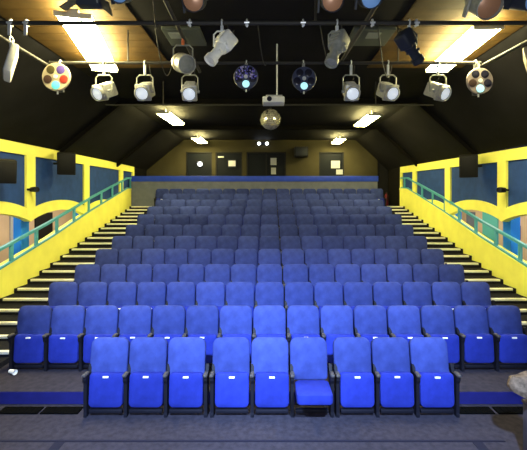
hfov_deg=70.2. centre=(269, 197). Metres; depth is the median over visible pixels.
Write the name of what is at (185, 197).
seat
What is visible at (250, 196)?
seat
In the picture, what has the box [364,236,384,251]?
seat
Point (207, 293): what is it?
seat
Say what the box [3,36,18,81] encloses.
lamp
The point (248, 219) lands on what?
seat
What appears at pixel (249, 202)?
seat
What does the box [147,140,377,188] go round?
wall
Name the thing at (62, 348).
seat cushion
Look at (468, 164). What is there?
grille
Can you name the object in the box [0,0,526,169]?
ceiling
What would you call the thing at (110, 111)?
beam
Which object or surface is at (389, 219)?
seat
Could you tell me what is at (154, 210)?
seat
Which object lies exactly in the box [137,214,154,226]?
seat
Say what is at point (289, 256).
seat
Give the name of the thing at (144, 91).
spotlight
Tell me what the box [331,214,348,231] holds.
seat
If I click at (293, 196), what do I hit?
seat
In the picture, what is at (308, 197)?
seat
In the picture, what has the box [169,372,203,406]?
seat cushion
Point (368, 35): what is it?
vent
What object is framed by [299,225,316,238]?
seat
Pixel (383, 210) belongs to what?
seat
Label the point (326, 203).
seat
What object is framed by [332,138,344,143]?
diffuser
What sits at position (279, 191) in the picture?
seat
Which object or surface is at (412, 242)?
seat
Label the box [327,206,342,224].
seat
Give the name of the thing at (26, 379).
floor
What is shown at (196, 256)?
seat
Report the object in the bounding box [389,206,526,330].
stairs
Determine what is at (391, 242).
seat
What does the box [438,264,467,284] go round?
seat
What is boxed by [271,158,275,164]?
paper notice
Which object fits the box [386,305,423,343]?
seat
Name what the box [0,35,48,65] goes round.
bar
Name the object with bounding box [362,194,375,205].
seat
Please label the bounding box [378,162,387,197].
door
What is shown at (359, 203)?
seat
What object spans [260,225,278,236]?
seat
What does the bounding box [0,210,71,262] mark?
wall
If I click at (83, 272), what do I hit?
seat
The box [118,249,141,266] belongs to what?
seat
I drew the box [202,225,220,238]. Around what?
seat
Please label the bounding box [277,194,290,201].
seat
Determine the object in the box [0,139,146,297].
wall
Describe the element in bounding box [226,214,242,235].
seat
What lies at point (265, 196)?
seat
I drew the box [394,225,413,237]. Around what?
seat
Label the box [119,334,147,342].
seat cushion
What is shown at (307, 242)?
seat
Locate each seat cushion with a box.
[14,334,43,362]
[48,334,78,362]
[83,334,112,362]
[89,372,123,406]
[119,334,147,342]
[129,372,163,406]
[153,334,181,362]
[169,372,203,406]
[188,334,216,362]
[215,372,248,406]
[216,306,222,330]
[222,334,251,361]
[250,306,253,329]
[255,372,288,406]
[257,334,285,338]
[291,334,319,339]
[295,380,332,404]
[318,306,322,328]
[325,334,354,362]
[340,372,374,406]
[360,334,388,362]
[380,372,413,406]
[395,334,423,343]
[419,372,453,406]
[429,334,459,362]
[464,334,493,362]
[499,334,526,362]
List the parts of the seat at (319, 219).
backrest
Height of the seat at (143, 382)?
0.915 m
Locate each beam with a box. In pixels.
[58,98,476,153]
[116,125,417,166]
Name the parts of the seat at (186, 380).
frame, rail, backrest, frame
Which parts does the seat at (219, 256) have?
backrest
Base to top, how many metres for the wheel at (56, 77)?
0.557 m
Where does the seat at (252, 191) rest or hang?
on the floor at (26, 379)
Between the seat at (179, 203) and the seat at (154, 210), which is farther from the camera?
the seat at (179, 203)
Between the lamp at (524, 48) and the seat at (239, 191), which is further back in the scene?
the seat at (239, 191)
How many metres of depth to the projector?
6.29 m
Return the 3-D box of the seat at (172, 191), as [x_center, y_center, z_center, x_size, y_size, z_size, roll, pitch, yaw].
[-3.682,0.091,14.622,0.514,0.914,0.343,0,0,0]
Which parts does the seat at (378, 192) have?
backrest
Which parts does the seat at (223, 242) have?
backrest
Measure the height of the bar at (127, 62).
0.553 m
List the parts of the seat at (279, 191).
backrest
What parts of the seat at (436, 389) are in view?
frame, armrest, backrest, rail, frame, armrest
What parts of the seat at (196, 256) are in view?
backrest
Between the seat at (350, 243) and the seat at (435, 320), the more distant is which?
the seat at (350, 243)
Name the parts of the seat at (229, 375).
frame, backrest, rail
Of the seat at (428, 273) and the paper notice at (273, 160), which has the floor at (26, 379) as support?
the seat at (428, 273)
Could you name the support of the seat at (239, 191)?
on the floor at (26, 379)
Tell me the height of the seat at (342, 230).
0.915 m
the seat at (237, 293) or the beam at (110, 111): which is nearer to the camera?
the seat at (237, 293)
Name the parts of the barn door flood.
barn door, barn door, barn door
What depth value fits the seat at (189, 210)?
11.99 m
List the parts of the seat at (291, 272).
backrest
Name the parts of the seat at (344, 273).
backrest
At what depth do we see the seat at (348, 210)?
11.99 m
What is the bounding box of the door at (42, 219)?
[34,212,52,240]
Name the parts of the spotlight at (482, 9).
gel frame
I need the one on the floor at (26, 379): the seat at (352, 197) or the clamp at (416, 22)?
the seat at (352, 197)
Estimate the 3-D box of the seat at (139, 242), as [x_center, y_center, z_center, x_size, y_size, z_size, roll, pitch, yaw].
[-3.157,1.406,9.274,0.514,0.915,0.339,0,0,0]
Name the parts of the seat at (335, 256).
backrest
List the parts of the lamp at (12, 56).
glass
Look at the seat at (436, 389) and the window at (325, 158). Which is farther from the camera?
the window at (325, 158)
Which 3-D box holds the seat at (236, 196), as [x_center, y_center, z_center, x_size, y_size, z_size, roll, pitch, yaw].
[-1.055,0.296,13.728,0.514,0.915,0.335,0,0,0]
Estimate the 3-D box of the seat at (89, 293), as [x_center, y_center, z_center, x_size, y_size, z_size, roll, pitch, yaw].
[-3.157,1.960,6.602,0.514,0.915,0.340,0,0,0]
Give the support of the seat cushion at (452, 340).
on the seat at (435, 320)
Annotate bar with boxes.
[0,0,526,24]
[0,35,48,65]
[49,30,480,64]
[105,82,433,105]
[163,0,200,72]
[340,8,376,60]
[480,40,526,67]
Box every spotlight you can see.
[27,187,39,191]
[91,60,117,100]
[134,60,154,100]
[171,39,195,73]
[180,70,199,101]
[204,19,237,66]
[324,19,349,68]
[341,60,360,100]
[376,60,399,100]
[394,19,424,65]
[423,60,451,101]
[496,187,508,192]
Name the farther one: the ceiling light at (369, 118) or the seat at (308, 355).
the ceiling light at (369, 118)
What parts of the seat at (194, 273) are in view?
backrest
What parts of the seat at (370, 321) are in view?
backrest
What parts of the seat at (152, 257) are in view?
backrest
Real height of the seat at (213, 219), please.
0.915 m
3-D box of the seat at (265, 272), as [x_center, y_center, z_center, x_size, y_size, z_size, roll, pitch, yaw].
[-0.004,1.797,7.489,0.514,0.916,0.333,0,0,0]
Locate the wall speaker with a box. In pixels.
[294,147,307,156]
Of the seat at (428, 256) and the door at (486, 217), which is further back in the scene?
the door at (486, 217)
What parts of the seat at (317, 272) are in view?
backrest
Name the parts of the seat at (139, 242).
backrest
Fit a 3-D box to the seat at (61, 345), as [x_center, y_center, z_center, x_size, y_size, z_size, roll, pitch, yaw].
[-3.118,2.127,5.710,0.507,0.915,0.338,0,0,0]
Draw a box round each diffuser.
[158,113,183,124]
[192,137,206,142]
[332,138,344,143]
[355,115,379,125]
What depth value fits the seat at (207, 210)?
11.99 m
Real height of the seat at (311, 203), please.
0.915 m
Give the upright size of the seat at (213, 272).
0.916 m
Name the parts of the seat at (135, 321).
backrest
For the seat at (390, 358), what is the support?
on the floor at (97, 426)
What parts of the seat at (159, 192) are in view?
backrest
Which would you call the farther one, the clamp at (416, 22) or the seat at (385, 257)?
the seat at (385, 257)
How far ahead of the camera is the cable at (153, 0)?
3.88 m
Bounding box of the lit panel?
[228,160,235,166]
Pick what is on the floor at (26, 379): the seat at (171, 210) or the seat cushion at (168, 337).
the seat at (171, 210)
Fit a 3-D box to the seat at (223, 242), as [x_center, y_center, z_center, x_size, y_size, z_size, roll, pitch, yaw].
[-1.055,1.406,9.276,0.514,0.914,0.342,0,0,0]
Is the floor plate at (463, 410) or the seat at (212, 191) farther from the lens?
the seat at (212, 191)
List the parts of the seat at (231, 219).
backrest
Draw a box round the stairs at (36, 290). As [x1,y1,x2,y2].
[0,206,149,367]
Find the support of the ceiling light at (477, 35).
hanging from the ceiling at (31, 113)
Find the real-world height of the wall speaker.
0.440 m
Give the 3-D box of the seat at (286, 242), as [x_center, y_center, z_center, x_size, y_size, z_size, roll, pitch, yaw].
[0.522,1.405,9.271,0.514,0.916,0.332,0,0,0]
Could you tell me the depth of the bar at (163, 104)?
8.46 m
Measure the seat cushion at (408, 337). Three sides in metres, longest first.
0.444 x 0.415 x 0.099 m
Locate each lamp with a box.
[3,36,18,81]
[523,47,526,70]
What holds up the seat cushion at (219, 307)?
on the seat at (207, 293)
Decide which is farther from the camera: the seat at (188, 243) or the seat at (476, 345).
the seat at (188, 243)
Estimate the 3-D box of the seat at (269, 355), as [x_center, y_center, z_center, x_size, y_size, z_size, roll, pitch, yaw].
[0.001,2.293,4.821,0.492,0.914,0.343,0,0,0]
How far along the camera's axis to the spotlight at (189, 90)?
5.74 m
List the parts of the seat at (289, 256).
backrest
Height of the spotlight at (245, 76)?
0.522 m
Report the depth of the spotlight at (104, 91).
5.76 m
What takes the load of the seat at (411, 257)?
on the floor at (26, 379)
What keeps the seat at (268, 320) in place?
on the floor at (26, 379)
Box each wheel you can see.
[42,60,70,93]
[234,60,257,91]
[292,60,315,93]
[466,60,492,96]
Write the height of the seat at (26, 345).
0.916 m
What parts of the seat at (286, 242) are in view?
backrest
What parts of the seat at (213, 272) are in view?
backrest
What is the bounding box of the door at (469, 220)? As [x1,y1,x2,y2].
[466,212,474,227]
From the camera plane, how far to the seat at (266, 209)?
11.99 m
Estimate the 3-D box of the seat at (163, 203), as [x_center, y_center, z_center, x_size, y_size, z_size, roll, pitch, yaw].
[-3.682,0.510,12.836,0.514,0.916,0.334,0,0,0]
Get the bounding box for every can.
[111,0,131,3]
[181,0,206,12]
[317,0,343,12]
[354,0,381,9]
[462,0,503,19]
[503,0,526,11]
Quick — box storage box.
[521,399,526,449]
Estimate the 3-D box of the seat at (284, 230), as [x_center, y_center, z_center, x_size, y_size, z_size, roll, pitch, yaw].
[0.522,1.187,10.164,0.514,0.916,0.335,0,0,0]
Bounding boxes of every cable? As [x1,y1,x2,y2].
[153,0,158,28]
[154,25,171,75]
[257,25,265,65]
[319,25,325,55]
[377,25,391,77]
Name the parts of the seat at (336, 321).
backrest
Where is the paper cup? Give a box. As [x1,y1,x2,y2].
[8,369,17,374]
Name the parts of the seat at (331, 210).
backrest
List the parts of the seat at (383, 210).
backrest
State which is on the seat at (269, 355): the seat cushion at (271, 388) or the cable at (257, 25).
the seat cushion at (271, 388)
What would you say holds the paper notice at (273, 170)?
attached to the window at (257, 163)
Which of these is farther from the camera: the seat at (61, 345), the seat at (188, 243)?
the seat at (188, 243)
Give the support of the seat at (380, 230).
on the floor at (26, 379)
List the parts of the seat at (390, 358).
frame, armrest, backrest, rail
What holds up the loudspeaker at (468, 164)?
attached to the wall at (507, 169)
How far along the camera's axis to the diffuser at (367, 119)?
11.64 m
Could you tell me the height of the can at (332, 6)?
0.446 m
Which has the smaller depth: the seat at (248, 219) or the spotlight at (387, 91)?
the spotlight at (387, 91)
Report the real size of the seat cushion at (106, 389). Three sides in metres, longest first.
0.431 x 0.415 x 0.099 m
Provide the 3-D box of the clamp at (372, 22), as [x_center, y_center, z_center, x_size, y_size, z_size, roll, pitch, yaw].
[1.230,-2.099,4.500,0.060,0.097,0.094,0,0,0]
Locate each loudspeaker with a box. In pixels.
[0,159,16,183]
[53,152,75,174]
[459,154,481,177]
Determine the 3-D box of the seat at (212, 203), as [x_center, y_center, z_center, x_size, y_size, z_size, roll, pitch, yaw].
[-2.106,0.510,12.838,0.514,0.915,0.337,0,0,0]
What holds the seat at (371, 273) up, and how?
on the floor at (26, 379)
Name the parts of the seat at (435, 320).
frame, backrest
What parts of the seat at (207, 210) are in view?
backrest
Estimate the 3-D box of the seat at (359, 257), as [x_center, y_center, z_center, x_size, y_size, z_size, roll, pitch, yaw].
[2.098,1.608,8.385,0.514,0.914,0.342,0,0,0]
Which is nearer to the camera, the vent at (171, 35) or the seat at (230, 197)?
the vent at (171, 35)
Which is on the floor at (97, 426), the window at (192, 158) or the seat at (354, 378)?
the seat at (354, 378)
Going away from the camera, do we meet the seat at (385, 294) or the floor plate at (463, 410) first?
the floor plate at (463, 410)
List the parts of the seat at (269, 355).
frame, backrest, rail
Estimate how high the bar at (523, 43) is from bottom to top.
0.049 m
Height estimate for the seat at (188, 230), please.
0.916 m
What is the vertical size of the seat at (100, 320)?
0.914 m
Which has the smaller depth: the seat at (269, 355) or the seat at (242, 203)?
the seat at (269, 355)
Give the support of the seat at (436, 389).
on the floor at (97, 426)
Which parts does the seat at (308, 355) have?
frame, backrest, rail, frame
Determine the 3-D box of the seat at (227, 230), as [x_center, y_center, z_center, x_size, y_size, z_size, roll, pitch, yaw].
[-1.055,1.187,10.165,0.514,0.915,0.337,0,0,0]
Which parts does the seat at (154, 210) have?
backrest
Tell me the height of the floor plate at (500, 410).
0.021 m
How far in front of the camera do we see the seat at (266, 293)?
6.63 m
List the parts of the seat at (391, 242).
backrest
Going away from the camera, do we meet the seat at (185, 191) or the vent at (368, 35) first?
the vent at (368, 35)
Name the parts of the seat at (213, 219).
backrest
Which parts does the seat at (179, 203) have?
backrest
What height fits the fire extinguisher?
0.600 m
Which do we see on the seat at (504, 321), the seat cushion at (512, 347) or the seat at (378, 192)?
the seat cushion at (512, 347)
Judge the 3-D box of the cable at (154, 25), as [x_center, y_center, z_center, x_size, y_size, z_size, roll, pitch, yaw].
[-1.445,-1.894,5.165,0.014,0.361,1.347,0,0,-6]
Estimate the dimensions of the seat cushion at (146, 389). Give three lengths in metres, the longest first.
0.431 x 0.415 x 0.099 m
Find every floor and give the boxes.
[0,205,526,391]
[0,404,522,449]
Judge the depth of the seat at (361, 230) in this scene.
10.21 m
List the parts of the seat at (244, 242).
backrest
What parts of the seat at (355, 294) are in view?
backrest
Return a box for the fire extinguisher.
[385,192,388,204]
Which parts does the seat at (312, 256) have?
backrest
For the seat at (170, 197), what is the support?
on the floor at (26, 379)
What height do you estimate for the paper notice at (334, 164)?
0.340 m
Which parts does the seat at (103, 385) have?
armrest, frame, rail, backrest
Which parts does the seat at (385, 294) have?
backrest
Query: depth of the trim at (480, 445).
4.16 m
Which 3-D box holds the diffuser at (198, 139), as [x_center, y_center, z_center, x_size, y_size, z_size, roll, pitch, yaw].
[-2.965,-2.433,15.800,0.400,0.055,1.400,0,0,1]
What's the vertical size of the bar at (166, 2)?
0.049 m
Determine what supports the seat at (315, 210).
on the floor at (26, 379)
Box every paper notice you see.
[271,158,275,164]
[271,168,275,173]
[331,161,339,167]
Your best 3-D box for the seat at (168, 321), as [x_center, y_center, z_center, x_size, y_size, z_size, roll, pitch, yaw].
[-1.561,2.128,5.712,0.507,0.914,0.342,0,0,0]
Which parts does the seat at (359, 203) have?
backrest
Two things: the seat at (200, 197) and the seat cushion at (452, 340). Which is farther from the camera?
the seat at (200, 197)
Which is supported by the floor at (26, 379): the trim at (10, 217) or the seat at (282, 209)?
the seat at (282, 209)
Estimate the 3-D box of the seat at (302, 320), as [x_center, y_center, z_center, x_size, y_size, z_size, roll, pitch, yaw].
[0.515,2.128,5.712,0.507,0.914,0.342,0,0,0]
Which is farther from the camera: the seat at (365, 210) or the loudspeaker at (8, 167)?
the seat at (365, 210)
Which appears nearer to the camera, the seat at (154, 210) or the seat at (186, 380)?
the seat at (186, 380)
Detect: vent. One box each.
[168,32,181,38]
[365,32,380,38]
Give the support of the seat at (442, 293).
on the floor at (26, 379)
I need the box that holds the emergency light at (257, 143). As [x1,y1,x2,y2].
[256,142,269,144]
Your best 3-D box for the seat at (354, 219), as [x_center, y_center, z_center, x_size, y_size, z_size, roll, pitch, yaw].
[2.624,0.947,11.054,0.514,0.916,0.334,0,0,0]
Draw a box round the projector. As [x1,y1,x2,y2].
[263,44,284,105]
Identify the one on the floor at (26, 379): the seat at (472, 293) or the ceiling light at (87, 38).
the seat at (472, 293)
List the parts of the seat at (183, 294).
backrest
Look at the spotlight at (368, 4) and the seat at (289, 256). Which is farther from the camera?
the seat at (289, 256)
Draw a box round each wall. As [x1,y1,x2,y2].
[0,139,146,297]
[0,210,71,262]
[131,176,377,205]
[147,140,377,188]
[388,147,526,296]
[461,210,526,260]
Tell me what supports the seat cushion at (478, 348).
on the seat at (476, 345)
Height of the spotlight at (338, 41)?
0.609 m
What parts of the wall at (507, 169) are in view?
navy panel, navy panel, navy panel, navy panel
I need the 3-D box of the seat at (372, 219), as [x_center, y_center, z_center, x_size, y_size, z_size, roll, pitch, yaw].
[3.149,0.947,11.055,0.514,0.915,0.336,0,0,0]
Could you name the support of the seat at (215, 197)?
on the floor at (26, 379)
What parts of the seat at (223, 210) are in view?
backrest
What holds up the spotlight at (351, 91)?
hanging from the bar at (127, 62)
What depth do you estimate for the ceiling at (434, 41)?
5.84 m
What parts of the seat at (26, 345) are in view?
frame, rail, backrest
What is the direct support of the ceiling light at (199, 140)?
hanging from the ceiling at (31, 113)
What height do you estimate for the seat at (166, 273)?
0.916 m
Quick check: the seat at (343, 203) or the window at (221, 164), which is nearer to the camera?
the seat at (343, 203)
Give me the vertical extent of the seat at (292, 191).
0.916 m
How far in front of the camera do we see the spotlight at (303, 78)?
5.69 m
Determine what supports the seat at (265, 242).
on the floor at (26, 379)
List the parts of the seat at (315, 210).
backrest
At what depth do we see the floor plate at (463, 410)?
4.81 m
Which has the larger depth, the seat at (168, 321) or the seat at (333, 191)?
the seat at (333, 191)
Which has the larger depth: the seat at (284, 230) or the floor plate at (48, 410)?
the seat at (284, 230)
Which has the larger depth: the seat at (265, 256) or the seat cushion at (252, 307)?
the seat at (265, 256)
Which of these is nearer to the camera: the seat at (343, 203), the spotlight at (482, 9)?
the spotlight at (482, 9)
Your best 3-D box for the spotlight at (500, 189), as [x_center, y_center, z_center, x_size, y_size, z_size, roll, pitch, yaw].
[5.216,-0.179,8.379,0.268,0.127,0.150,0,0,-27]
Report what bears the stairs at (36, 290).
attached to the wall at (35, 166)
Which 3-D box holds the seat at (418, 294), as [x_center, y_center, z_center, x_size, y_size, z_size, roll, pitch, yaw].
[2.624,1.959,6.599,0.514,0.916,0.335,0,0,0]
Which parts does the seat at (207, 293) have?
backrest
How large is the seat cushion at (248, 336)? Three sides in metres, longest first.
0.444 x 0.415 x 0.099 m
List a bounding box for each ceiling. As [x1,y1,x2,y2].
[0,0,170,67]
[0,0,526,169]
[367,0,526,67]
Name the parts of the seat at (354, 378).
frame, backrest, rail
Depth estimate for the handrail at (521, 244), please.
9.71 m
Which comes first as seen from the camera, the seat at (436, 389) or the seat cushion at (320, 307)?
the seat at (436, 389)
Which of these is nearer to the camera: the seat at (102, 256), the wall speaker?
the seat at (102, 256)
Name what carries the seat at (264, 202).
on the floor at (26, 379)
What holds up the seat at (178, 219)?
on the floor at (26, 379)
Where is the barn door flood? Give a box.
[59,0,112,16]
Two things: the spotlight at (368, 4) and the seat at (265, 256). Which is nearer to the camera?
the spotlight at (368, 4)
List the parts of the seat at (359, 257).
backrest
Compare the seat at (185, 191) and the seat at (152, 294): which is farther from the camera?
the seat at (185, 191)
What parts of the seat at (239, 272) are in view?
backrest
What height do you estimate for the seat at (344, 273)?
0.916 m
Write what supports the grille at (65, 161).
attached to the loudspeaker at (66, 161)
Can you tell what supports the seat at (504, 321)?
on the floor at (26, 379)
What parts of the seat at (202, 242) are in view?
backrest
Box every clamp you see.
[6,19,13,34]
[22,19,29,34]
[370,19,375,26]
[414,19,419,26]
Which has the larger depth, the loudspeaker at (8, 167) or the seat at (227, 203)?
the seat at (227, 203)
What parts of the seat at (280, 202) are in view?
backrest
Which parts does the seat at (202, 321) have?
backrest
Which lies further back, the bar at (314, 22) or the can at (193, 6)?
the bar at (314, 22)
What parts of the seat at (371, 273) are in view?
backrest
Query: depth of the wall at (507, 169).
9.62 m
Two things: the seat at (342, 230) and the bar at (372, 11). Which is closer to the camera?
the bar at (372, 11)
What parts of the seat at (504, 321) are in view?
frame, backrest, rail, frame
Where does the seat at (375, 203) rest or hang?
on the floor at (26, 379)
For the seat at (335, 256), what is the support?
on the floor at (26, 379)
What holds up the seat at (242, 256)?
on the floor at (26, 379)
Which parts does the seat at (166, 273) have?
backrest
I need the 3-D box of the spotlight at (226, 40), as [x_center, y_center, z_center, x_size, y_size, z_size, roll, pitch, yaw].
[-0.587,-1.853,4.488,0.407,0.586,0.235,0,0,-35]
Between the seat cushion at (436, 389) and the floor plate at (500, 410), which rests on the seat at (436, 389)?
the seat cushion at (436, 389)
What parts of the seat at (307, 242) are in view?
backrest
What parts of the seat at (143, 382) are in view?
armrest, frame, rail, backrest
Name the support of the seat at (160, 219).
on the floor at (26, 379)
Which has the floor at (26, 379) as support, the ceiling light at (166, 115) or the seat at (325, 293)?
the seat at (325, 293)
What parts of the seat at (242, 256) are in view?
backrest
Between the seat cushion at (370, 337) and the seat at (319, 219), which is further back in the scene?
the seat at (319, 219)
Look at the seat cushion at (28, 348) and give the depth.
5.59 m
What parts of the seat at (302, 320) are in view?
frame, backrest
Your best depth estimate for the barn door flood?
3.68 m
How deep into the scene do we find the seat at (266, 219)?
11.10 m
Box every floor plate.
[0,407,43,413]
[40,407,82,413]
[460,407,494,413]
[492,407,522,413]
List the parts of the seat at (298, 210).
backrest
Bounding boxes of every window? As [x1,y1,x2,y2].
[186,152,211,175]
[215,152,241,175]
[246,152,285,175]
[319,152,343,175]
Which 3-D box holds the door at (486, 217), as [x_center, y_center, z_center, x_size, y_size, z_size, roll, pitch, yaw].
[7.242,1.548,12.304,0.044,2.396,0.839,0,0,0]
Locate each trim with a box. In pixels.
[0,392,524,403]
[0,440,505,441]
[9,216,12,241]
[48,442,64,449]
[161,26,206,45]
[348,26,396,45]
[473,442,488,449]
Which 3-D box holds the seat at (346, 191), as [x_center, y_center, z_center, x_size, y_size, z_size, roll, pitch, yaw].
[3.149,0.091,14.622,0.514,0.914,0.342,0,0,0]
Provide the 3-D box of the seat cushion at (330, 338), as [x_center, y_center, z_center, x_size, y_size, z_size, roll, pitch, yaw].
[1.066,2.263,5.636,0.444,0.415,0.099,0,-4,0]
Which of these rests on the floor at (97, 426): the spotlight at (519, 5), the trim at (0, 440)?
the trim at (0, 440)
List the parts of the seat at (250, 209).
backrest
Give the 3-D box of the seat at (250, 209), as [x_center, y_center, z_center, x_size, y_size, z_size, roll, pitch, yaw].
[-0.529,0.727,11.946,0.514,0.915,0.336,0,0,0]
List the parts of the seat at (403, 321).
backrest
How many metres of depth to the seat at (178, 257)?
8.42 m
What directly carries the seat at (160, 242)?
on the floor at (26, 379)
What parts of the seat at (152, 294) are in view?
backrest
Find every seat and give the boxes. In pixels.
[7,305,52,369]
[42,305,85,371]
[47,282,78,309]
[73,264,100,284]
[76,282,107,309]
[77,305,118,371]
[81,337,129,417]
[94,249,118,266]
[100,264,126,285]
[106,282,137,310]
[112,236,132,251]
[112,305,152,342]
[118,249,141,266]
[122,337,167,417]
[125,225,144,237]
[126,264,152,285]
[133,236,153,262]
[136,282,166,317]
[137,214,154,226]
[141,249,164,279]
[145,225,163,238]
[147,206,162,224]
[147,305,185,363]
[152,264,178,298]
[154,189,168,205]
[154,236,174,251]
[155,200,170,208]
[155,214,171,226]
[163,194,176,205]
[163,206,179,219]
[163,337,208,417]
[164,225,182,237]
[165,249,187,279]
[166,282,195,326]
[169,189,182,194]
[171,200,185,213]
[172,214,189,227]
[175,236,195,255]
[177,194,190,201]
[178,264,203,304]
[180,206,195,216]
[182,305,218,367]
[183,189,195,195]
[183,225,201,238]
[186,200,200,207]
[188,249,210,280]
[190,214,207,231]
[191,194,204,200]
[196,189,208,199]
[196,206,211,224]
[196,236,216,262]
[196,282,224,332]
[201,200,215,210]
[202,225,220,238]
[204,264,229,300]
[206,194,218,201]
[208,214,224,235]
[209,189,221,199]
[209,337,249,417]
[211,249,233,281]
[212,206,227,224]
[216,200,230,214]
[217,236,237,263]
[217,305,251,367]
[220,194,233,205]
[222,225,239,238]
[223,189,235,194]
[225,282,253,333]
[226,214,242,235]
[229,206,244,216]
[231,264,255,305]
[232,200,245,207]
[234,194,247,206]
[235,249,256,283]
[236,189,248,194]
[238,236,258,266]
[241,225,259,238]
[243,214,259,227]
[245,206,260,226]
[247,200,261,215]
[248,194,261,201]
[250,189,262,200]
[250,337,288,417]
[252,305,285,339]
[254,282,283,307]
[257,264,281,282]
[258,249,280,264]
[259,236,279,249]
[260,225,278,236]
[261,214,277,225]
[262,200,276,206]
[262,206,276,214]
[263,189,275,193]
[263,194,275,199]
[276,189,288,200]
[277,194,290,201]
[277,200,291,215]
[278,206,293,226]
[279,214,295,227]
[279,225,297,238]
[280,236,300,266]
[282,249,303,283]
[283,264,307,307]
[285,282,312,337]
[287,305,319,371]
[290,189,302,195]
[290,337,334,417]
[291,194,304,206]
[293,200,306,207]
[294,206,309,233]
[296,214,312,231]
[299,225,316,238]
[301,236,321,263]
[303,189,315,194]
[305,194,318,205]
[305,249,326,281]
[308,200,322,214]
[309,264,333,304]
[311,206,326,224]
[314,214,330,235]
[314,282,342,334]
[317,189,329,199]
[318,225,336,238]
[320,194,332,201]
[320,305,354,367]
[322,236,342,263]
[323,200,337,209]
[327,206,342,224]
[328,249,350,281]
[330,189,342,199]
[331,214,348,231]
[333,337,374,417]
[334,194,347,200]
[335,264,359,304]
[337,225,355,238]
[338,200,352,207]
[343,189,355,194]
[343,206,358,216]
[343,236,363,255]
[343,282,372,333]
[348,194,361,201]
[349,214,366,227]
[351,249,373,281]
[353,200,367,213]
[353,305,388,367]
[356,225,374,237]
[357,189,369,194]
[359,206,375,219]
[360,264,386,297]
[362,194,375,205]
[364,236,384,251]
[367,214,383,226]
[368,200,383,208]
[370,189,386,205]
[371,337,413,417]
[372,282,401,333]
[374,249,397,279]
[375,225,393,237]
[376,206,391,224]
[384,214,401,226]
[385,236,405,262]
[386,264,412,286]
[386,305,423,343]
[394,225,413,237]
[397,249,420,266]
[401,282,431,310]
[406,236,427,251]
[409,337,461,417]
[412,264,438,285]
[420,249,446,266]
[420,305,459,367]
[431,282,461,308]
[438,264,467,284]
[453,305,493,371]
[460,282,495,308]
[486,305,526,371]
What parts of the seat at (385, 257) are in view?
backrest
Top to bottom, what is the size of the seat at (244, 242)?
0.915 m
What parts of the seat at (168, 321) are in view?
backrest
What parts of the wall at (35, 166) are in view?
navy panel, navy panel, navy panel, navy panel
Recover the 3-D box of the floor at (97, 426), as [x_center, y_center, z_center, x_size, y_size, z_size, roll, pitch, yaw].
[-0.095,2.800,8.150,15.310,0.100,18.300,0,0,0]
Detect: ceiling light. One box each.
[53,8,117,72]
[155,108,183,124]
[190,134,206,143]
[332,134,346,143]
[354,111,381,126]
[426,25,504,72]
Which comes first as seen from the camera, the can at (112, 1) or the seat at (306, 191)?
the can at (112, 1)
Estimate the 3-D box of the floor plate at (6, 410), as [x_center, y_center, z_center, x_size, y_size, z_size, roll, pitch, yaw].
[-3.207,2.739,4.840,0.516,0.021,0.160,0,0,0]
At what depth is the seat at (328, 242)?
9.31 m
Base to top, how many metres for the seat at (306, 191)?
0.915 m
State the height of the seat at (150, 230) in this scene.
0.915 m
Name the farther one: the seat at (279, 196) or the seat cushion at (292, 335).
the seat at (279, 196)
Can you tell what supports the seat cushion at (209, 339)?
on the seat at (202, 321)
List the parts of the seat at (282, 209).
backrest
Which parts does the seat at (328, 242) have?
backrest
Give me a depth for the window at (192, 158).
17.04 m
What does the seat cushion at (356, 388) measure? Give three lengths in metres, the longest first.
0.431 x 0.415 x 0.099 m
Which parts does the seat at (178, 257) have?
backrest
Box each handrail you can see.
[0,177,131,269]
[400,177,526,266]
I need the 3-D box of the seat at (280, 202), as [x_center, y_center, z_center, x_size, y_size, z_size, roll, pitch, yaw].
[0.522,0.510,12.836,0.514,0.916,0.334,0,0,0]
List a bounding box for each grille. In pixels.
[58,154,73,173]
[460,156,476,176]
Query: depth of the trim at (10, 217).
10.73 m
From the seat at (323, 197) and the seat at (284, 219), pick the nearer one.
the seat at (284, 219)
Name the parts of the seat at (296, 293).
frame, backrest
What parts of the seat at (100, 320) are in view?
frame, backrest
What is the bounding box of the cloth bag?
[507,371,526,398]
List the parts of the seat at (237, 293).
backrest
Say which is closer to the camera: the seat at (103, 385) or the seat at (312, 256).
the seat at (103, 385)
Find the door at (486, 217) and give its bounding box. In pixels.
[482,212,498,243]
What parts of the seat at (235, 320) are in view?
backrest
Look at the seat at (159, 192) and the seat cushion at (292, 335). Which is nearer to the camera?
the seat cushion at (292, 335)
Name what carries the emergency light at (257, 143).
attached to the wall at (358, 161)
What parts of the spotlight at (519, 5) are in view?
gel frame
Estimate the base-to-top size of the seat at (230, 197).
0.915 m
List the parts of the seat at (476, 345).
frame, backrest, rail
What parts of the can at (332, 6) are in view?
gel frame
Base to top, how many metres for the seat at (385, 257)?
0.914 m
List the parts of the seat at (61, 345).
frame, rail, backrest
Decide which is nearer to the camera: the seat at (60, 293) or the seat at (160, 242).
the seat at (60, 293)
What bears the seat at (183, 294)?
on the floor at (26, 379)
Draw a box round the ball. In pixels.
[260,106,280,129]
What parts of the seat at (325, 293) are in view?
backrest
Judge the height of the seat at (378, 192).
0.916 m
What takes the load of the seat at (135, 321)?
on the floor at (26, 379)
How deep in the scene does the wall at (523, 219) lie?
10.85 m
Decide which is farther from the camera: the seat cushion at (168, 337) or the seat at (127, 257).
the seat at (127, 257)
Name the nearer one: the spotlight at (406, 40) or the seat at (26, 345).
the spotlight at (406, 40)
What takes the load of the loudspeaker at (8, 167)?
attached to the wall at (35, 166)
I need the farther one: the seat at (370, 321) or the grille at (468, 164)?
the grille at (468, 164)
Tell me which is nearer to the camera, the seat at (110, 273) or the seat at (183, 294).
the seat at (183, 294)

